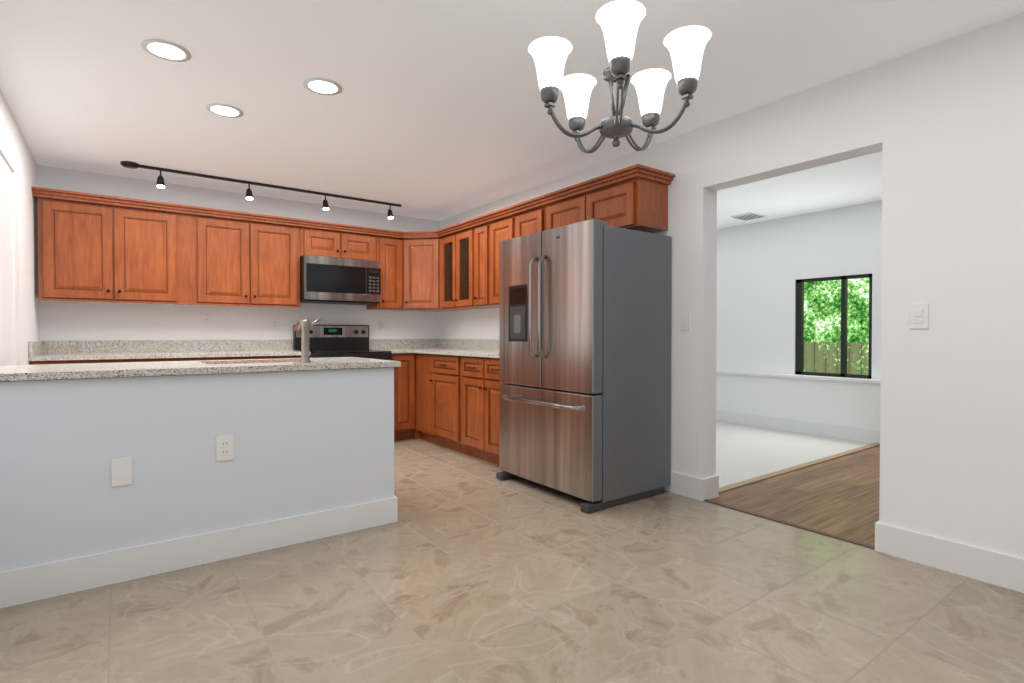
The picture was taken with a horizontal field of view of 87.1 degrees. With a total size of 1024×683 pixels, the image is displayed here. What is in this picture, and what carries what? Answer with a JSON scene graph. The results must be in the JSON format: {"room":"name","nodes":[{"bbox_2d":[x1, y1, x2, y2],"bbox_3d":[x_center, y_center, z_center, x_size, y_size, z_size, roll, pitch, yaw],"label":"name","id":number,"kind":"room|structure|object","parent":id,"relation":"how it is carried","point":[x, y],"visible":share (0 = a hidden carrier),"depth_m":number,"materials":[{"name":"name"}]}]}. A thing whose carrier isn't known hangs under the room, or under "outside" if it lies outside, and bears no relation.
{"room":"kitchen","nodes":[
{"label":"kitchen","id":0,"kind":"room"},
{"bbox_2d":[0,88,38,364],"bbox_3d":[-1.157,-0.140,0.583,0.150,2.420,9.000,-1,1,-36],"label":"wall","id":1,"kind":"structure","parent":0,"point":[27,165],"depth_m":3.67,"materials":[{"name":"white paint"}]},
{"bbox_2d":[0,132,19,364],"bbox_3d":[-2.708,-0.028,2.857,0.018,2.140,1.080,-1,1,-36],"label":"window","id":2,"kind":"structure","parent":1,"relation":"attached to","point":[9,310],"depth_m":3.08,"materials":[{"name":"white"}]},
{"bbox_2d":[29,341,44,354],"bbox_3d":[-3.536,0.050,4.004,0.020,0.105,0.623,-1,1,-36],"label":"backsplash","id":3,"kind":"structure","parent":1,"relation":"attached to","point":[37,347],"depth_m":3.97,"materials":[{"name":"grey stone"}]},
{"bbox_2d":[0,367,393,571],"bbox_3d":[-1.438,0.599,2.626,1.790,0.891,0.120,-1,1,-36],"label":"wall","id":4,"kind":"structure","parent":0,"point":[308,441],"depth_m":2.48,"materials":[{"name":"white paint"}]},
{"bbox_2d":[111,458,131,486],"bbox_3d":[-1.705,0.571,2.353,0.075,0.118,0.006,-1,1,-36],"label":"wall plate","id":5,"kind":"object","parent":4,"relation":"attached to","point":[121,472],"depth_m":2.35,"materials":[{"name":"white plastic"}]},
{"bbox_2d":[0,496,397,607],"bbox_3d":[-1.381,0.975,2.589,1.774,0.140,0.014,-1,1,-36],"label":"baseboard","id":6,"kind":"structure","parent":4,"relation":"attached to","point":[40,581],"depth_m":2.48,"materials":[{"name":"white wood"}]},
{"bbox_2d":[0,318,400,381],"bbox_3d":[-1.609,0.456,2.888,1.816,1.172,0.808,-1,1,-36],"label":"countertop","id":7,"kind":"structure","parent":4,"relation":"on","point":[305,361],"depth_m":2.67,"materials":[{"name":"grey stone"}]},
{"bbox_2d":[294,318,321,363],"bbox_3d":[-1.146,-0.008,3.003,0.115,0.246,0.218,-1,1,-36],"label":"faucet","id":8,"kind":"object","parent":7,"relation":"on","point":[305,324],"depth_m":2.91,"materials":[{"name":"silver metal"}]},
{"bbox_2d":[216,435,233,460],"bbox_3d":[-1.379,0.512,2.588,0.075,0.118,0.007,-1,1,-36],"label":"outlet","id":9,"kind":"object","parent":4,"relation":"attached to","point":[224,447],"visible":1,"depth_m":2.59,"materials":[{"name":"white plastic"}]},
{"bbox_2d":[38,165,438,340],"bbox_3d":[-2.346,-0.199,5.375,3.870,2.420,0.150,-1,1,-36],"label":"wall","id":10,"kind":"structure","parent":0,"point":[79,321],"depth_m":4.95,"materials":[{"name":"white paint"}]},
{"bbox_2d":[35,188,126,302],"bbox_3d":[-3.419,-0.728,4.292,0.517,0.804,0.320,-1,1,-36],"label":"upper cabinet","id":11,"kind":"object","parent":10,"relation":"attached to","point":[98,248],"depth_m":4.16,"materials":[{"name":"brown wood"}]},
{"bbox_2d":[127,200,182,303],"bbox_3d":[-3.101,-0.731,4.523,0.518,0.804,0.320,-1,1,-36],"label":"upper cabinet","id":12,"kind":"object","parent":10,"relation":"attached to","point":[154,231],"depth_m":4.44,"materials":[{"name":"brown wood"}]},
{"bbox_2d":[202,311,211,323],"bbox_3d":[-2.801,-0.224,4.946,0.075,0.118,0.007,-1,1,-36],"label":"outlet","id":13,"kind":"object","parent":10,"relation":"attached to","point":[206,317],"visible":1,"depth_m":4.94,"materials":[{"name":"white plastic"}]},
{"bbox_2d":[187,208,258,306],"bbox_3d":[-2.612,-0.735,4.879,0.504,0.804,0.320,-1,1,-36],"label":"upper cabinet","id":14,"kind":"object","parent":10,"relation":"attached to","point":[223,247],"depth_m":4.73,"materials":[{"name":"brown wood"}]},
{"bbox_2d":[45,339,436,354],"bbox_3d":[-2.294,0.035,5.306,3.562,0.105,0.020,-1,1,-36],"label":"backsplash","id":15,"kind":"structure","parent":10,"relation":"attached to","point":[51,347],"depth_m":4.84,"materials":[{"name":"grey stone"}]},
{"bbox_2d":[271,318,278,329],"bbox_3d":[-2.329,-0.168,5.291,0.075,0.118,0.007,-1,1,-36],"label":"outlet","id":16,"kind":"object","parent":10,"relation":"attached to","point":[274,323],"visible":1,"depth_m":5.29,"materials":[{"name":"white plastic"}]},
{"bbox_2d":[259,216,302,307],"bbox_3d":[-2.307,-0.738,5.101,0.503,0.804,0.320,-1,1,-36],"label":"upper cabinet","id":17,"kind":"object","parent":10,"relation":"attached to","point":[280,238],"depth_m":5.01,"materials":[{"name":"brown wood"}]},
{"bbox_2d":[303,220,350,258],"bbox_3d":[-1.921,-0.982,5.379,0.443,0.322,0.320,-1,1,-36],"label":"upper cabinet","id":18,"kind":"object","parent":10,"relation":"attached to","point":[326,240],"depth_m":5.26,"materials":[{"name":"brown wood"}]},
{"bbox_2d":[300,255,380,304],"bbox_3d":[-1.764,-0.602,5.438,0.754,0.432,0.413,-1,1,-36],"label":"microwave","id":19,"kind":"object","parent":18,"relation":"attached to","point":[333,280],"visible":0.98,"depth_m":5.25,"materials":[{"name":"silver metal"}]},
{"bbox_2d":[347,225,378,260],"bbox_3d":[-1.665,-0.985,5.566,0.444,0.322,0.320,-1,1,-36],"label":"upper cabinet","id":20,"kind":"object","parent":10,"relation":"attached to","point":[363,246],"depth_m":5.48,"materials":[{"name":"brown wood"}]},
{"bbox_2d":[378,320,384,330],"bbox_3d":[-1.438,-0.176,5.939,0.075,0.118,0.007,-1,1,-36],"label":"outlet","id":21,"kind":"object","parent":10,"relation":"attached to","point":[381,325],"visible":1,"depth_m":5.93,"materials":[{"name":"white plastic"}]},
{"bbox_2d":[367,228,406,310],"bbox_3d":[-1.330,-0.746,5.784,0.343,0.804,0.366,-1,1,-36],"label":"upper cabinet","id":22,"kind":"object","parent":10,"relation":"attached to","point":[393,270],"depth_m":5.67,"materials":[{"name":"brown wood"}]},
{"bbox_2d":[403,228,446,311],"bbox_3d":[-1.020,-0.747,5.814,0.300,0.804,0.682,-1,1,-36],"label":"upper cabinet","id":23,"kind":"object","parent":10,"relation":"attached to","point":[424,252],"depth_m":5.70,"materials":[{"name":"brown wood"}]},
{"bbox_2d":[0,439,1023,682],"bbox_3d":[0.286,1.087,1.648,3.720,0.060,9.300,-1,1,-36],"label":"floor","id":24,"kind":"structure","parent":0,"point":[466,568],"depth_m":2.12,"materials":[{"name":"beige tile"}]},
{"bbox_2d":[30,359,124,364],"bbox_3d":[-3.346,0.579,4.176,0.519,0.893,0.620,-1,1,-36],"label":"base cabinet","id":25,"kind":"object","parent":24,"relation":"on","point":[55,361],"depth_m":3.94,"materials":[{"name":"brown wood"}]},
{"bbox_2d":[29,351,300,362],"bbox_3d":[-2.780,0.111,4.568,1.904,0.030,0.643,-1,1,-36],"label":"countertop","id":26,"kind":"structure","parent":25,"relation":"on","point":[92,354],"depth_m":4.37,"materials":[{"name":"grey stone"}]},
{"bbox_2d":[125,359,184,361],"bbox_3d":[-3.026,0.577,4.409,0.522,0.893,0.620,-1,1,-36],"label":"base cabinet","id":27,"kind":"object","parent":24,"relation":"on","point":[126,360],"depth_m":4.20,"materials":[{"name":"brown wood"}]},
{"bbox_2d":[185,355,260,360],"bbox_3d":[-2.590,0.573,4.726,0.555,0.893,0.620,-1,1,-36],"label":"base cabinet","id":28,"kind":"object","parent":24,"relation":"on","point":[239,357],"depth_m":4.55,"materials":[{"name":"brown wood"}]},
{"bbox_2d":[261,355,300,358],"bbox_3d":[-2.243,0.570,4.979,0.552,0.893,0.620,-1,1,-36],"label":"base cabinet","id":29,"kind":"object","parent":24,"relation":"on","point":[262,356],"depth_m":4.74,"materials":[{"name":"brown wood"}]},
{"bbox_2d":[293,324,391,359],"bbox_3d":[-1.663,0.421,5.312,0.764,1.182,0.708,-1,1,-36],"label":"range","id":30,"kind":"object","parent":24,"relation":"on","point":[338,340],"visible":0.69,"depth_m":5.50,"materials":[{"name":"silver metal"}]},
{"bbox_2d":[392,355,408,440],"bbox_3d":[-1.274,0.561,5.684,0.285,0.893,0.620,-1,1,-36],"label":"base cabinet","id":31,"kind":"object","parent":24,"relation":"on","point":[401,374],"depth_m":5.43,"materials":[{"name":"brown wood"}]},
{"bbox_2d":[409,351,432,441],"bbox_3d":[-0.649,0.563,5.510,0.670,0.893,0.445,-1,1,-36],"label":"base cabinet","id":32,"kind":"object","parent":24,"relation":"on","point":[420,362],"depth_m":5.44,"materials":[{"name":"brown wood"}]},
{"bbox_2d":[369,347,444,354],"bbox_3d":[-1.028,0.095,5.843,0.884,0.030,0.643,-1,1,-36],"label":"countertop","id":33,"kind":"structure","parent":32,"relation":"on","point":[395,350],"depth_m":5.61,"materials":[{"name":"grey stone"}]},
{"bbox_2d":[433,355,456,450],"bbox_3d":[-0.375,0.567,5.177,0.620,0.893,0.560,-1,1,-36],"label":"base cabinet","id":34,"kind":"object","parent":24,"relation":"on","point":[446,392],"depth_m":5.01,"materials":[{"name":"brown wood"}]},
{"bbox_2d":[457,355,476,457],"bbox_3d":[-0.078,0.572,4.768,0.620,0.893,0.451,-1,1,-36],"label":"base cabinet","id":35,"kind":"object","parent":24,"relation":"on","point":[466,364],"depth_m":4.70,"materials":[{"name":"brown wood"}]},
{"bbox_2d":[477,359,508,464],"bbox_3d":[0.115,0.575,4.504,0.620,0.893,0.449,-1,1,-36],"label":"base cabinet","id":36,"kind":"object","parent":24,"relation":"on","point":[488,419],"depth_m":4.41,"materials":[{"name":"brown wood"}]},
{"bbox_2d":[433,347,498,358],"bbox_3d":[-0.251,0.106,4.981,0.643,0.030,1.665,-1,1,-36],"label":"countertop","id":37,"kind":"structure","parent":36,"relation":"on","point":[448,350],"depth_m":4.84,"materials":[{"name":"grey stone"}]},
{"bbox_2d":[496,219,671,513],"bbox_3d":[0.471,0.141,3.836,0.809,1.774,0.988,-1,1,-36],"label":"fridge","id":38,"kind":"object","parent":24,"relation":"on","point":[585,356],"visible":0.98,"depth_m":3.49,"materials":[{"name":"grey metal"}]},
{"bbox_2d":[0,0,1023,228],"bbox_3d":[1.291,-1.430,2.998,6.970,0.100,10.350,-1,1,-36],"label":"ceiling","id":39,"kind":"structure","parent":0,"point":[436,110],"depth_m":2.89,"materials":[{"name":"white paint"}]},
{"bbox_2d":[141,39,190,61],"bbox_3d":[-1.627,-1.370,2.538,0.200,0.007,0.200,-1,1,-36],"label":"recessed light","id":40,"kind":"object","parent":39,"relation":"in","point":[166,50],"visible":1,"depth_m":2.54,"materials":[{"name":"white plastic"}]},
{"bbox_2d":[206,103,242,117],"bbox_3d":[-1.715,-1.378,3.217,0.200,0.007,0.200,-1,1,-36],"label":"recessed light","id":41,"kind":"object","parent":39,"relation":"in","point":[224,110],"visible":1,"depth_m":3.21,"materials":[{"name":"white plastic"}]},
{"bbox_2d":[120,161,400,218],"bbox_3d":[-2.092,-1.321,4.867,2.342,0.160,0.122,-1,1,-36],"label":"track light","id":42,"kind":"object","parent":39,"relation":"attached to","point":[160,183],"visible":1,"depth_m":4.70,"materials":[{"name":"brown metal"}]},
{"bbox_2d":[303,78,341,94],"bbox_3d":[-1.020,-1.374,2.906,0.200,0.007,0.200,-1,1,-36],"label":"recessed light","id":43,"kind":"object","parent":39,"relation":"in","point":[322,86],"visible":1,"depth_m":2.90,"materials":[{"name":"white plastic"}]},
{"bbox_2d":[528,0,711,152],"bbox_3d":[0.315,-0.974,1.633,0.518,0.776,0.516,-1,1,-36],"label":"chandelier","id":44,"kind":"object","parent":39,"relation":"hanging from","point":[618,21],"visible":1,"depth_m":1.55,"materials":[{"name":"white glass"}]},
{"bbox_2d":[731,212,765,220],"bbox_3d":[2.675,-1.409,6.084,0.300,0.015,0.250,-1,1,-36],"label":"ceiling vent","id":45,"kind":"object","parent":39,"relation":"in","point":[748,216],"visible":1,"depth_m":6.05,"materials":[{"name":"white metal"}]},
{"bbox_2d":[439,13,1023,558],"bbox_3d":[1.850,-0.167,2.772,0.150,2.420,9.000,-1,1,-36],"label":"wall","id":46,"kind":"structure","parent":0,"point":[941,125],"depth_m":2.54,"materials":[{"name":"white paint"}]},
{"bbox_2d":[447,232,470,310],"bbox_3d":[-0.807,-0.749,5.969,0.366,0.804,0.682,-1,1,-36],"label":"upper cabinet","id":47,"kind":"object","parent":46,"relation":"attached to","point":[458,243],"depth_m":5.41,"materials":[{"name":"brown wood"}]},
{"bbox_2d":[437,339,498,350],"bbox_3d":[-0.183,0.033,5.416,0.020,0.105,2.288,-1,1,-36],"label":"backsplash","id":48,"kind":"structure","parent":46,"relation":"attached to","point":[477,344],"depth_m":5.71,"materials":[{"name":"grey stone"}]},
{"bbox_2d":[471,216,486,307],"bbox_3d":[-0.170,-0.738,5.133,0.320,0.804,0.283,-1,1,-36],"label":"upper cabinet","id":49,"kind":"object","parent":46,"relation":"attached to","point":[478,227],"depth_m":5.07,"materials":[{"name":"brown wood"}]},
{"bbox_2d":[487,208,510,307],"bbox_3d":[0.029,-0.735,4.859,0.320,0.804,0.395,-1,1,-36],"label":"upper cabinet","id":50,"kind":"object","parent":46,"relation":"attached to","point":[499,223],"depth_m":4.85,"materials":[{"name":"brown wood"}]},
{"bbox_2d":[511,196,542,238],"bbox_3d":[0.261,-0.731,4.541,0.320,0.804,0.393,-1,1,-36],"label":"upper cabinet","id":51,"kind":"object","parent":46,"relation":"attached to","point":[526,219],"depth_m":4.45,"materials":[{"name":"brown wood"}]},
{"bbox_2d":[543,188,574,230],"bbox_3d":[0.539,-0.948,4.157,0.320,0.360,0.540,-1,1,-36],"label":"upper cabinet","id":52,"kind":"object","parent":46,"relation":"attached to","point":[558,208],"depth_m":4.12,"materials":[{"name":"brown wood"}]},
{"bbox_2d":[575,168,670,232],"bbox_3d":[0.782,-0.944,3.822,0.320,0.360,0.540,-1,1,-36],"label":"upper cabinet","id":53,"kind":"object","parent":46,"relation":"attached to","point":[636,199],"depth_m":3.64,"materials":[{"name":"brown wood"}]},
{"bbox_2d":[681,313,690,330],"bbox_3d":[1.156,-0.132,3.590,0.010,0.118,0.075,-1,1,-36],"label":"light switch","id":54,"kind":"object","parent":46,"relation":"attached to","point":[685,321],"visible":1,"depth_m":3.58,"materials":[{"name":"white plastic"}]},
{"bbox_2d":[670,472,707,500],"bbox_3d":[1.164,0.963,3.589,0.014,0.140,0.254,-1,1,-36],"label":"baseboard","id":55,"kind":"structure","parent":46,"relation":"attached to","point":[681,484],"depth_m":3.56,"materials":[{"name":"white wood"}]},
{"bbox_2d":[708,475,718,497],"bbox_3d":[0.011,0.940,5.452,0.014,0.140,4.624,-1,1,-36],"label":"baseboard","id":56,"kind":"structure","parent":46,"relation":"attached to","point":[713,482],"depth_m":3.55,"materials":[{"name":"white wood"}]},
{"bbox_2d":[909,303,928,328],"bbox_3d":[1.919,-0.119,2.542,0.010,0.118,0.075,-1,1,-36],"label":"light switch","id":57,"kind":"object","parent":46,"relation":"attached to","point":[918,316],"visible":1,"depth_m":2.54,"materials":[{"name":"white plastic"}]},
{"bbox_2d":[875,521,1023,592],"bbox_3d":[3.125,0.996,0.896,0.014,0.140,4.444,-1,1,-36],"label":"baseboard","id":58,"kind":"structure","parent":46,"relation":"attached to","point":[988,566],"depth_m":2.44,"materials":[{"name":"white wood"}]},
{"bbox_2d":[704,443,879,549],"bbox_3d":[2.720,1.024,4.013,3.000,0.008,1.100,-1,1,-36],"label":"threshold","id":59,"kind":"object","parent":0,"point":[767,476],"depth_m":3.85,"materials":[{"name":"beige wood"}]},
{"bbox_2d":[716,421,872,487],"bbox_3d":[1.132,1.028,6.407,3.250,0.061,4.700,-1,1,-36],"label":"floor","id":60,"kind":"structure","parent":0,"point":[745,452],"depth_m":5.06,"materials":[{"name":"white carpet"}]},
{"bbox_2d":[709,445,879,545],"bbox_3d":[4.178,1.080,2.224,3.250,0.060,5.650,-1,1,-36],"label":"floor","id":61,"kind":"structure","parent":0,"point":[839,496],"depth_m":3.59,"materials":[{"name":"brown wood"}]},
{"bbox_2d":[716,200,881,429],"bbox_3d":[3.951,-0.195,5.043,0.280,2.420,10.200,-1,1,-36],"label":"wall","id":62,"kind":"structure","parent":0,"point":[763,267],"depth_m":6.14,"materials":[{"name":"white paint"}]},
{"bbox_2d":[716,409,879,442],"bbox_3d":[3.900,0.947,4.927,0.014,0.140,10.050,-1,1,-36],"label":"baseboard","id":63,"kind":"structure","parent":62,"relation":"attached to","point":[868,435],"depth_m":5.90,"materials":[{"name":"white"}]},
{"bbox_2d":[795,274,871,378],"bbox_3d":[3.452,-0.159,5.787,0.050,1.070,0.770,-1,1,-36],"label":"window","id":64,"kind":"structure","parent":62,"relation":"in","point":[800,348],"depth_m":5.70,"materials":[{"name":"black"}]},
{"label":"outside","id":65,"kind":"structure","parent":0,"visible":0},
{"bbox_2d":[803,278,868,374],"bbox_3d":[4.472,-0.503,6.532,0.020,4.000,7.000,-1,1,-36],"label":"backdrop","id":66,"kind":"structure","parent":65,"point":[858,283],"depth_m":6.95,"materials":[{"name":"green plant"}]}
]}

